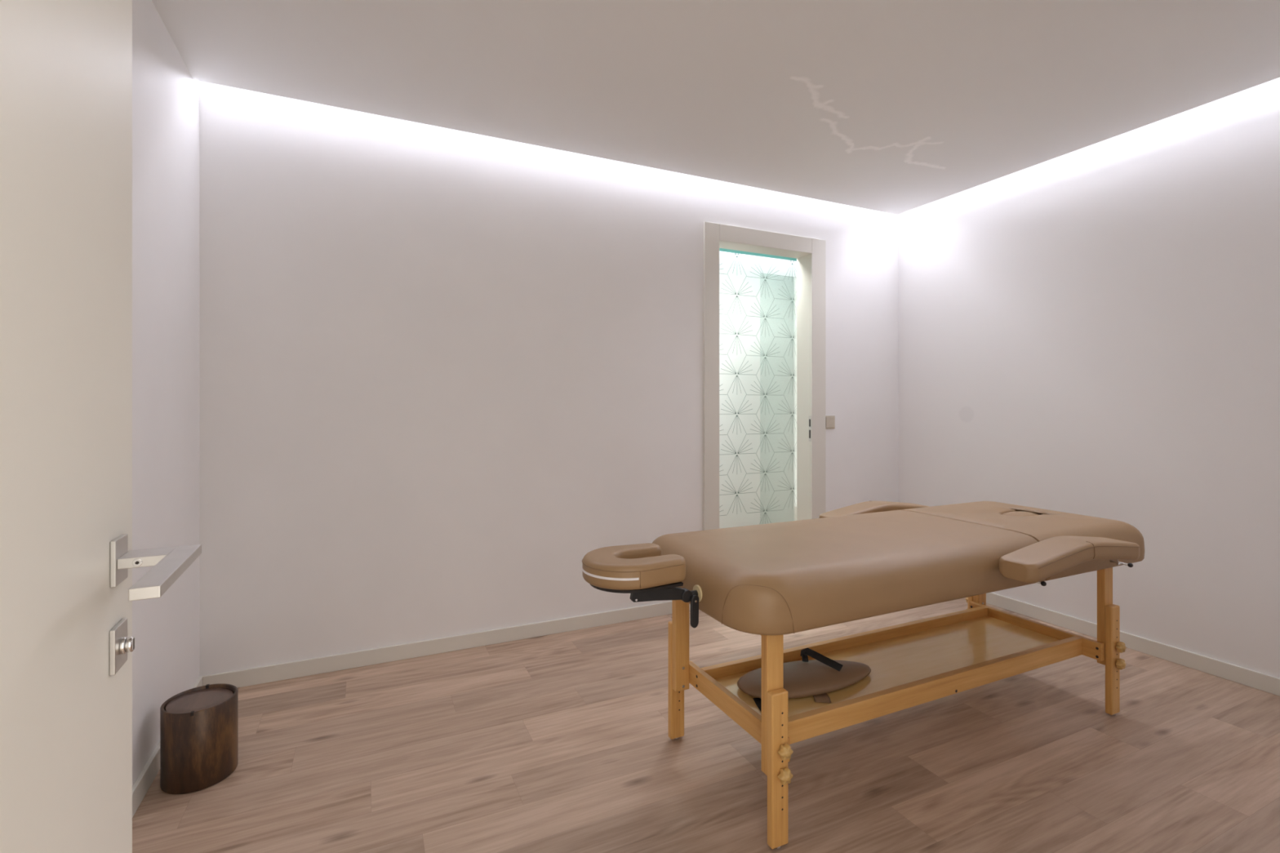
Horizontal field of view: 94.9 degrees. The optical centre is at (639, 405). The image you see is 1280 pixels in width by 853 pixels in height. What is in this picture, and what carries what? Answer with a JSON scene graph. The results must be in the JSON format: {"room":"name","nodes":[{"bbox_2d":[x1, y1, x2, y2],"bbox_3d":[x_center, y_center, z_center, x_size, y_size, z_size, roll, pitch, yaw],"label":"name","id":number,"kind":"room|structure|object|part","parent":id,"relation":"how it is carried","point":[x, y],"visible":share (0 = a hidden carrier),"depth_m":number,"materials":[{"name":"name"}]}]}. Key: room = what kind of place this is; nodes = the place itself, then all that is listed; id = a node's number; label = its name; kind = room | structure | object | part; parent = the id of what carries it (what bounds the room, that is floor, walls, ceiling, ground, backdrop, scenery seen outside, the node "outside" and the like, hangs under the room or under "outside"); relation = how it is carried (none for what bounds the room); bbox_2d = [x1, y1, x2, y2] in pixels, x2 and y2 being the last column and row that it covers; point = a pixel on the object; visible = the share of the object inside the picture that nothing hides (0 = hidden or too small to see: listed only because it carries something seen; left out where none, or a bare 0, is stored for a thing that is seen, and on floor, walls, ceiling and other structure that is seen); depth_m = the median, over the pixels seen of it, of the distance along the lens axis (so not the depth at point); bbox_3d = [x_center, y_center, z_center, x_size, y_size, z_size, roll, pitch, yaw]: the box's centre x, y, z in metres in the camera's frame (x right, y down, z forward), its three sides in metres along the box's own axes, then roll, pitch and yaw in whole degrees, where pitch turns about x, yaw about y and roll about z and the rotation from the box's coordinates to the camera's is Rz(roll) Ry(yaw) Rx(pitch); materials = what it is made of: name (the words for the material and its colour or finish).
{"room":"massage room","nodes":[
{"label":"massage room","id":0,"kind":"room"},
{"bbox_2d":[132,0,199,786],"bbox_3d":[-1.132,-0.115,0.937,0.100,2.450,2.898,0,0,-25],"label":"wall","id":1,"kind":"structure","parent":0,"point":[166,95],"depth_m":1.84,"materials":[{"name":"paint"}]},
{"bbox_2d":[132,675,203,817],"bbox_3d":[-1.103,1.077,1.006,0.012,0.066,2.798,0,0,-25],"label":"baseboard","id":2,"kind":"structure","parent":1,"relation":"attached to","point":[145,779],"depth_m":1.69,"materials":[{"name":"paint"}]},
{"bbox_2d":[199,80,897,676],"bbox_3d":[-0.024,-0.115,3.116,3.956,2.450,0.107,0,0,-25],"label":"wall","id":3,"kind":"structure","parent":0,"point":[442,371],"depth_m":2.67,"materials":[{"name":"paint"}]},
{"bbox_2d":[202,600,690,688],"bbox_3d":[-0.669,1.077,2.748,2.252,0.066,0.012,0,0,-25],"label":"baseboard","id":4,"kind":"structure","parent":3,"relation":"attached to","point":[288,670],"depth_m":2.61,"materials":[{"name":"paint"}]},
{"bbox_2d":[703,221,825,530],"bbox_3d":[0.715,0.050,3.462,0.860,2.121,0.137,0,0,-25],"label":"door frame","id":5,"kind":"structure","parent":3,"relation":"in","point":[809,252],"depth_m":3.54,"materials":[{"name":"paint"}]},
{"bbox_3d":[0.395,0.050,3.245,0.096,2.121,0.015,0,0,-25],"label":"casing post","id":6,"kind":"part","parent":5,"relation":"part of","materials":[{"name":"paint"}]},
{"bbox_3d":[1.028,0.138,3.551,0.002,0.155,0.022,0,0,-25],"label":"strike plate","id":7,"kind":"part","parent":5,"relation":"part of","materials":[{"name":"silver metal"}]},
{"bbox_3d":[1.081,0.050,3.567,0.108,2.121,0.015,0,0,-25],"label":"casing post","id":8,"kind":"part","parent":5,"relation":"part of","materials":[{"name":"paint"}]},
{"bbox_2d":[825,415,835,428],"bbox_3d":[1.165,0.100,3.608,0.081,0.080,0.012,0,0,-25],"label":"light switch","id":9,"kind":"object","parent":3,"relation":"attached to","point":[829,420],"visible":1,"depth_m":3.60,"materials":[{"name":"beige plastic"}]},
{"bbox_2d":[132,597,1279,852],"bbox_3d":[1.013,1.135,2.021,5.050,0.050,5.400,0,0,-25],"label":"floor","id":10,"kind":"structure","parent":0,"point":[561,742],"depth_m":1.81,"materials":[{"name":"brown wood"}]},
{"bbox_2d":[160,684,238,794],"bbox_3d":[-1.323,0.994,1.769,0.187,0.231,0.189,0,0,-25],"label":"waste bin","id":11,"kind":"object","parent":10,"relation":"on","point":[199,726],"visible":1,"depth_m":1.71,"materials":[{"name":"brown wood"}]},
{"bbox_3d":[-1.323,0.890,1.769,0.164,0.015,0.164,0,0,-25],"label":"lid","id":12,"kind":"part","parent":11,"relation":"part of","materials":[{"name":"brown wood"}]},
{"bbox_2d":[582,501,1144,849],"bbox_3d":[0.805,0.759,1.999,2.094,0.702,0.887,0,0,-25],"label":"massage table","id":13,"kind":"object","parent":10,"relation":"on","point":[771,581],"visible":1,"depth_m":1.78,"materials":[{"name":"brown leather"}]},
{"bbox_3d":[-0.029,0.478,1.618,0.225,0.008,0.216,0,0,-25],"label":"plate","id":14,"kind":"part","parent":13,"relation":"part of","materials":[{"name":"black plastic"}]},
{"bbox_3d":[0.047,0.504,1.565,0.158,0.042,0.014,0,0,-25],"label":"support arm","id":15,"kind":"part","parent":13,"relation":"part of","materials":[{"name":"black plastic"}]},
{"bbox_3d":[0.121,0.910,1.960,0.052,0.385,0.024,0,0,-25],"label":"leg","id":16,"kind":"part","parent":13,"relation":"part of","materials":[{"name":"brown wood"}]},
{"bbox_3d":[0.134,0.749,1.938,0.052,0.370,0.027,0,0,-25],"label":"post","id":17,"kind":"part","parent":13,"relation":"part of","materials":[{"name":"brown wood"}]},
{"bbox_3d":[0.148,0.557,1.592,0.024,0.088,0.010,0,0,-25],"label":"cam lever","id":18,"kind":"part","parent":13,"relation":"part of","materials":[{"name":"black plastic"}]},
{"bbox_2d":[693,584,702,601],"bbox_3d":[0.159,0.515,1.616,0.009,0.045,0.045,0,0,-25],"label":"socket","id":19,"kind":"object","parent":13,"relation":"attached to","point":[697,588],"depth_m":1.60,"materials":[{"name":"beige wood"}]},
{"bbox_3d":[0.269,0.884,1.736,0.020,0.062,0.508,0,0,-25],"label":"rail","id":20,"kind":"part","parent":13,"relation":"part of","materials":[{"name":"brown wood"}]},
{"bbox_3d":[0.338,0.749,1.503,0.052,0.370,0.027,0,0,-25],"label":"post","id":21,"kind":"part","parent":13,"relation":"part of","materials":[{"name":"brown wood"}]},
{"bbox_3d":[0.346,0.910,1.479,0.052,0.385,0.024,0,0,-25],"label":"leg","id":22,"kind":"part","parent":13,"relation":"part of","materials":[{"name":"brown wood"}]},
{"bbox_3d":[0.362,0.920,1.459,0.039,0.034,0.024,0,0,-25],"label":"knob","id":23,"kind":"part","parent":13,"relation":"part of","materials":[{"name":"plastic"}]},
{"bbox_3d":[0.362,0.860,1.459,0.039,0.034,0.024,0,0,-25],"label":"knob","id":24,"kind":"part","parent":13,"relation":"part of","materials":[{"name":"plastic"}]},
{"bbox_2d":[737,648,871,712],"bbox_3d":[0.538,0.851,1.871,0.487,0.073,0.243,0,0,-25],"label":"cushion","id":25,"kind":"object","parent":13,"relation":"on","point":[817,677],"visible":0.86,"depth_m":1.84,"materials":[{"name":"brown leather"}]},
{"bbox_3d":[0.834,0.884,2.200,1.396,0.062,0.024,0,0,-25],"label":"rail","id":26,"kind":"part","parent":13,"relation":"part of","materials":[{"name":"brown wood"}]},
{"bbox_2d":[651,510,1045,635],"bbox_3d":[0.650,0.493,1.926,1.152,0.145,0.637,0,0,-25],"label":"cushion","id":27,"kind":"object","parent":13,"relation":"on","point":[784,578],"depth_m":1.66,"materials":[{"name":"brown leather"}]},
{"bbox_3d":[1.023,0.461,2.525,0.578,0.090,0.116,0,0,-25],"label":"armrest","id":28,"kind":"part","parent":13,"relation":"part of","materials":[{"name":"brown leather"}]},
{"bbox_2d":[715,616,1059,716],"bbox_3d":[0.911,0.892,2.037,1.396,0.008,0.336,0,0,-25],"label":"tray","id":29,"kind":"object","parent":13,"relation":"on","point":[894,660],"depth_m":2.12,"materials":[{"name":"brown wood"}]},
{"bbox_3d":[0.987,0.884,1.873,1.396,0.062,0.024,0,0,-25],"label":"rail","id":30,"kind":"part","parent":13,"relation":"part of","materials":[{"name":"brown wood"}]},
{"bbox_3d":[1.473,0.910,2.594,0.052,0.385,0.024,0,0,-25],"label":"leg","id":31,"kind":"part","parent":13,"relation":"part of","materials":[{"name":"brown wood"}]},
{"bbox_3d":[1.486,0.749,2.572,0.052,0.370,0.027,0,0,-25],"label":"post","id":32,"kind":"part","parent":13,"relation":"part of","materials":[{"name":"brown wood"}]},
{"bbox_2d":[901,501,1144,581],"bbox_3d":[1.465,0.493,2.308,0.636,0.145,0.637,0,0,-25],"label":"backrest cushion","id":33,"kind":"object","parent":13,"relation":"on","point":[1038,524],"depth_m":2.13,"materials":[{"name":"brown leather"}]},
{"bbox_3d":[1.552,0.884,2.338,0.020,0.062,0.508,0,0,-25],"label":"rail","id":34,"kind":"part","parent":13,"relation":"part of","materials":[{"name":"brown wood"}]},
{"bbox_3d":[1.349,0.461,1.830,0.578,0.090,0.116,0,0,-25],"label":"armrest","id":35,"kind":"part","parent":13,"relation":"part of","materials":[{"name":"beige leather"}]},
{"bbox_3d":[1.690,0.749,2.137,0.052,0.370,0.027,0,0,-25],"label":"post","id":36,"kind":"part","parent":13,"relation":"part of","materials":[{"name":"brown wood"}]},
{"bbox_3d":[1.698,0.910,2.113,0.052,0.385,0.024,0,0,-25],"label":"leg","id":37,"kind":"part","parent":13,"relation":"part of","materials":[{"name":"brown wood"}]},
{"bbox_3d":[1.626,0.521,2.005,0.036,0.039,0.060,0,0,-25],"label":"hook rod","id":38,"kind":"part","parent":13,"relation":"part of","materials":[{"name":"silver metal"}]},
{"bbox_3d":[1.713,0.920,2.093,0.039,0.034,0.024,0,0,-25],"label":"knob","id":39,"kind":"part","parent":13,"relation":"part of","materials":[{"name":"wood"}]},
{"bbox_3d":[1.713,0.860,2.093,0.039,0.034,0.024,0,0,-25],"label":"knob","id":40,"kind":"part","parent":13,"relation":"part of","materials":[{"name":"wood"}]},
{"bbox_2d":[151,0,1279,214],"bbox_3d":[0.560,-1.231,1.736,3.643,0.030,2.708,0,0,-25],"label":"ceiling","id":41,"kind":"structure","parent":0,"point":[896,107],"depth_m":2.14,"materials":[{"name":"paint"}]},
{"bbox_2d":[719,250,796,528],"bbox_3d":[0.590,-0.115,4.749,3.300,2.450,0.101,0,0,-25],"label":"wall","id":42,"kind":"structure","parent":0,"point":[757,310],"depth_m":4.87,"materials":[{"name":"white tile"}]},
{"bbox_2d":[719,248,796,261],"bbox_3d":[0.866,-1.231,4.159,3.300,0.030,1.025,0,0,-25],"label":"ceiling","id":43,"kind":"structure","parent":0,"point":[720,249],"depth_m":4.71,"materials":[{"name":"teal paint"}]},
{"bbox_2d":[897,77,1279,678],"bbox_3d":[2.359,-0.115,2.574,0.100,2.450,2.898,0,0,-25],"label":"wall","id":44,"kind":"structure","parent":0,"point":[1093,330],"depth_m":2.71,"materials":[{"name":"paint"}]},
{"bbox_2d":[986,592,1279,696],"bbox_3d":[2.287,1.077,2.596,0.012,0.066,2.798,0,0,-25],"label":"baseboard","id":45,"kind":"structure","parent":44,"relation":"attached to","point":[1249,677],"depth_m":2.59,"materials":[{"name":"paint"}]},
{"bbox_3d":[1.208,-0.115,0.489,3.956,2.450,0.100,0,0,-25],"label":"wall","id":46,"kind":"structure","parent":0,"visible":0},
{"bbox_2d":[0,0,201,852],"bbox_3d":[-0.378,0.092,0.307,0.110,2.024,0.842,0,0,-27],"label":"door","id":47,"kind":"structure","parent":46,"relation":"in","point":[68,558],"depth_m":0.52,"materials":[{"name":"paint"}]},
{"bbox_3d":[-0.496,0.166,0.588,0.065,0.011,0.178,0,0,-27],"label":"lever","id":48,"kind":"part","parent":47,"relation":"part of","materials":[{"name":"silver metal"}]}
]}

